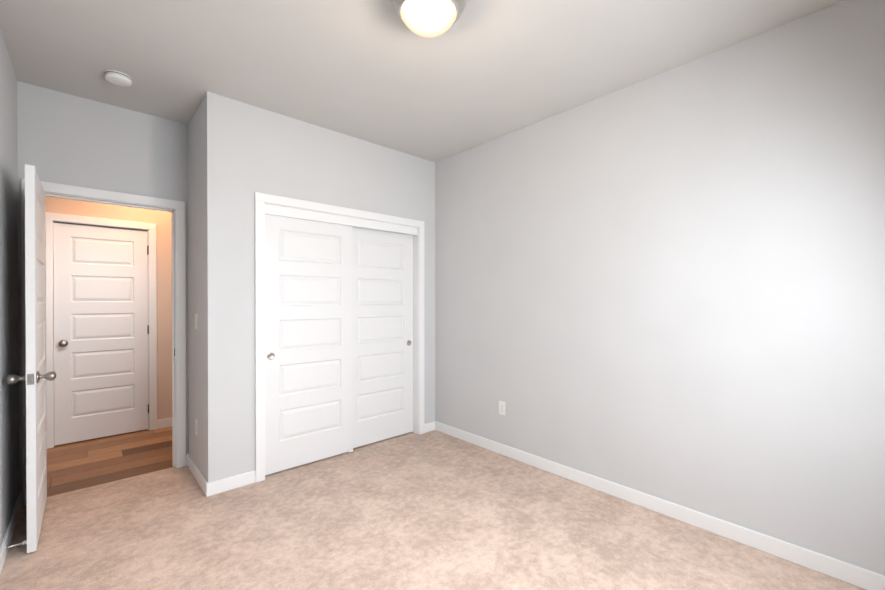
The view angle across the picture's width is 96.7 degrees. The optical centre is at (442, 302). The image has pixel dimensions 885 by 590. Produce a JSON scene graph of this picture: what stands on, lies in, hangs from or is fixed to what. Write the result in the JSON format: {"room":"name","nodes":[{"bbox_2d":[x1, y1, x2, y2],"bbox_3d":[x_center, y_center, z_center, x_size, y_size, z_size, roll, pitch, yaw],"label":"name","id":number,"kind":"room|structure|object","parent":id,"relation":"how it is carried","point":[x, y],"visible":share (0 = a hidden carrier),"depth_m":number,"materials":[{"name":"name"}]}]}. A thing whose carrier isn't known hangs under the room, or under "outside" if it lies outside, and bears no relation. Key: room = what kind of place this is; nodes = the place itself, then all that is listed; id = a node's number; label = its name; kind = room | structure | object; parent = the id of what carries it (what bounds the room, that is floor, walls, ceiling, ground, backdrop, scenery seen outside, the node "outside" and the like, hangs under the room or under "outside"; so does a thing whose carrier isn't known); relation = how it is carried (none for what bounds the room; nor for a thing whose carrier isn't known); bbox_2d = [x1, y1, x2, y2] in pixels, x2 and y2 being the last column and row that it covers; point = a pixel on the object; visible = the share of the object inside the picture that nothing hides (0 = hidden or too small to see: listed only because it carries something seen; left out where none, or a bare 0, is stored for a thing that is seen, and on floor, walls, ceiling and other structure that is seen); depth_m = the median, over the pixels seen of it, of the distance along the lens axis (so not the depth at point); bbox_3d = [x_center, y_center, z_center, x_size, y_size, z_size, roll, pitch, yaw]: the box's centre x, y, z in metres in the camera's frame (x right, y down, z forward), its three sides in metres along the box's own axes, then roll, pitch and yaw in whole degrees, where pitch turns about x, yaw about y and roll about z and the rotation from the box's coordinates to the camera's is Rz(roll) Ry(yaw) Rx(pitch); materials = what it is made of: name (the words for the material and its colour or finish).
{"room":"empty bedroom","nodes":[
{"label":"empty bedroom","id":0,"kind":"room"},
{"bbox_2d":[0,28,18,545],"bbox_3d":[-1.345,-0.050,0.916,0.115,2.740,4.510,0,0,-42],"label":"wall","id":1,"kind":"structure","parent":0,"point":[9,425],"depth_m":2.22,"materials":[{"name":"paint"}]},
{"bbox_2d":[0,491,21,573],"bbox_3d":[-1.297,1.275,0.966,0.014,0.090,4.279,0,0,-42],"label":"baseboard","id":2,"kind":"structure","parent":1,"relation":"attached to","point":[8,535],"depth_m":2.16,"materials":[{"name":"white wood"}]},
{"bbox_2d":[6,540,26,550],"bbox_3d":[-2.233,1.270,2.062,0.078,0.028,0.028,0,0,-42],"label":"door stop","id":3,"kind":"object","parent":1,"relation":"attached to","point":[24,542],"visible":0.83,"depth_m":2.06,"materials":[{"name":"silver metal"}]},
{"bbox_2d":[17,81,188,503],"bbox_3d":[-1.675,-0.063,3.583,2.980,2.740,0.115,0,0,-42],"label":"wall","id":4,"kind":"structure","parent":0,"point":[67,139],"depth_m":2.79,"materials":[{"name":"paint"}]},
{"bbox_2d":[6,164,55,552],"bbox_3d":[-2.398,0.292,2.328,0.186,2.018,0.774,0,0,-42],"label":"entry door","id":5,"kind":"structure","parent":4,"relation":"in","point":[36,376],"depth_m":2.06,"materials":[{"name":"white wood"}]},
{"bbox_2d":[21,178,185,504],"bbox_3d":[-2.428,0.253,2.890,0.898,2.114,0.134,0,0,-42],"label":"door frame","id":6,"kind":"structure","parent":4,"relation":"attached to","point":[179,208],"depth_m":3.10,"materials":[{"name":"white wood"}]},
{"bbox_2d":[46,196,171,419],"bbox_3d":[-2.720,-0.067,4.350,5.300,2.740,0.115,0,0,-42],"label":"wall","id":7,"kind":"structure","parent":0,"point":[161,220],"depth_m":4.08,"materials":[{"name":"paint"}]},
{"bbox_2d":[53,223,148,445],"bbox_3d":[-3.244,0.285,3.775,0.692,2.018,0.110,0,0,-42],"label":"hall door","id":8,"kind":"structure","parent":7,"relation":"in","point":[101,329],"depth_m":3.77,"materials":[{"name":"white wood"}]},
{"bbox_2d":[46,212,156,448],"bbox_3d":[-3.292,0.249,3.821,0.828,2.114,0.134,0,0,-42],"label":"door frame","id":9,"kind":"structure","parent":7,"relation":"attached to","point":[150,227],"depth_m":3.78,"materials":[{"name":"white wood"}]},
{"bbox_2d":[157,418,171,428],"bbox_3d":[-1.831,1.254,5.076,3.016,0.090,0.014,0,0,-42],"label":"baseboard","id":10,"kind":"structure","parent":7,"relation":"attached to","point":[163,423],"depth_m":4.10,"materials":[{"name":"white wood"}]},
{"bbox_2d":[47,426,174,496],"bbox_3d":[-2.505,1.329,4.120,5.530,0.050,1.955,0,0,-42],"label":"floor","id":11,"kind":"structure","parent":0,"point":[74,466],"depth_m":3.28,"materials":[{"name":"brown wood"}]},
{"bbox_2d":[188,99,203,475],"bbox_3d":[-1.815,-0.060,2.997,0.115,2.740,0.565,0,0,-42],"label":"wall","id":12,"kind":"structure","parent":0,"point":[196,257],"depth_m":2.94,"materials":[{"name":"paint"}]},
{"bbox_2d":[195,419,197,435],"bbox_3d":[-1.835,0.930,2.934,0.007,0.115,0.070,0,0,-42],"label":"outlet","id":13,"kind":"object","parent":12,"relation":"attached to","point":[196,426],"visible":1,"depth_m":2.92,"materials":[{"name":"white plastic"}]},
{"bbox_2d":[195,314,197,328],"bbox_3d":[-1.836,0.140,2.929,0.010,0.115,0.070,0,0,-42],"label":"light switch","id":14,"kind":"object","parent":12,"relation":"attached to","point":[196,321],"visible":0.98,"depth_m":2.91,"materials":[{"name":"white plastic"}]},
{"bbox_2d":[187,454,207,494],"bbox_3d":[-1.824,1.265,2.918,0.014,0.090,0.680,0,0,-42],"label":"baseboard","id":15,"kind":"structure","parent":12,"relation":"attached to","point":[201,480],"depth_m":2.88,"materials":[{"name":"white wood"}]},
{"bbox_2d":[203,91,434,482],"bbox_3d":[-0.872,-0.062,3.394,2.045,2.740,0.115,0,0,-42],"label":"wall","id":16,"kind":"structure","parent":0,"point":[249,150],"depth_m":2.84,"materials":[{"name":"paint"}]},
{"bbox_2d":[206,470,255,496],"bbox_3d":[-1.479,1.266,2.762,0.315,0.090,0.014,0,0,-42],"label":"baseboard","id":17,"kind":"structure","parent":16,"relation":"attached to","point":[228,483],"depth_m":2.75,"materials":[{"name":"white wood"}]},
{"bbox_2d":[265,214,352,474],"bbox_3d":[-1.072,0.309,3.203,0.744,1.971,0.035,0,0,-42],"label":"closet door","id":18,"kind":"structure","parent":16,"relation":"in","point":[309,339],"depth_m":3.17,"materials":[{"name":"white wood"}]},
{"bbox_2d":[267,353,274,359],"bbox_3d":[-1.296,0.405,2.975,0.054,0.054,0.004,0,0,-42],"label":"door pull","id":19,"kind":"object","parent":18,"relation":"attached to","point":[270,356],"visible":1,"depth_m":2.97,"materials":[{"name":"silver metal"}]},
{"bbox_2d":[255,192,423,482],"bbox_3d":[-0.818,0.276,3.444,1.486,2.063,0.117,0,0,-42],"label":"door frame","id":20,"kind":"structure","parent":16,"relation":"attached to","point":[415,333],"depth_m":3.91,"materials":[{"name":"white wood"}]},
{"bbox_2d":[265,204,416,234],"bbox_3d":[-0.821,-0.701,3.442,1.450,0.072,0.100,0,0,-42],"label":"trim","id":21,"kind":"structure","parent":16,"relation":"attached to","point":[311,215],"depth_m":3.31,"materials":[{"name":"white paint"}]},
{"bbox_2d":[353,226,412,447],"bbox_3d":[-0.581,0.307,3.704,0.744,1.971,0.035,0,0,-42],"label":"closet door","id":22,"kind":"structure","parent":16,"relation":"in","point":[382,334],"depth_m":3.69,"materials":[{"name":"white wood"}]},
{"bbox_2d":[424,421,434,432],"bbox_3d":[-0.128,1.260,3.987,0.156,0.090,0.014,0,0,-42],"label":"baseboard","id":23,"kind":"structure","parent":16,"relation":"attached to","point":[429,426],"depth_m":3.98,"materials":[{"name":"white wood"}]},
{"bbox_2d":[0,0,844,161],"bbox_3d":[-1.019,-1.488,2.466,5.530,0.120,6.380,0,0,-42],"label":"ceiling","id":24,"kind":"structure","parent":0,"point":[381,73],"depth_m":2.26,"materials":[{"name":"paint"}]},
{"bbox_2d":[105,70,131,86],"bbox_3d":[-2.042,-1.407,2.478,0.133,0.042,0.133,0,0,-42],"label":"smoke detector","id":25,"kind":"object","parent":24,"relation":"attached to","point":[117,78],"visible":1,"depth_m":2.45,"materials":[{"name":"white plastic"}]},
{"bbox_2d":[391,0,465,37],"bbox_3d":[-0.064,-1.338,1.815,0.345,0.173,0.345,0,0,-42],"label":"ceiling light","id":26,"kind":"object","parent":24,"relation":"attached to","point":[429,18],"visible":1,"depth_m":1.77,"materials":[{"name":"white glass"}]},
{"bbox_2d":[0,430,865,589],"bbox_3d":[-0.170,1.340,1.931,3.210,0.050,4.425,0,0,-42],"label":"floor carpet","id":27,"kind":"object","parent":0,"point":[434,510],"visible":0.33,"depth_m":2.21,"materials":[{"name":"beige carpet"}]},
{"bbox_2d":[435,0,884,575],"bbox_3d":[0.948,-0.060,2.995,0.115,2.740,4.510,0,0,-42],"label":"wall","id":28,"kind":"structure","parent":0,"point":[669,286],"depth_m":2.29,"materials":[{"name":"paint"}]},
{"bbox_2d":[499,401,504,414],"bbox_3d":[0.513,0.908,3.388,0.007,0.115,0.070,0,0,-42],"label":"electrical outlet plate","id":29,"kind":"object","parent":28,"relation":"attached to","point":[501,407],"visible":1,"depth_m":3.39,"materials":[{"name":"white plastic"}]},
{"bbox_2d":[435,421,884,589],"bbox_3d":[1.133,1.266,2.701,0.014,0.090,3.586,0,0,-42],"label":"baseboard","id":30,"kind":"structure","parent":28,"relation":"attached to","point":[863,578],"depth_m":2.29,"materials":[{"name":"white wood"}]}
]}

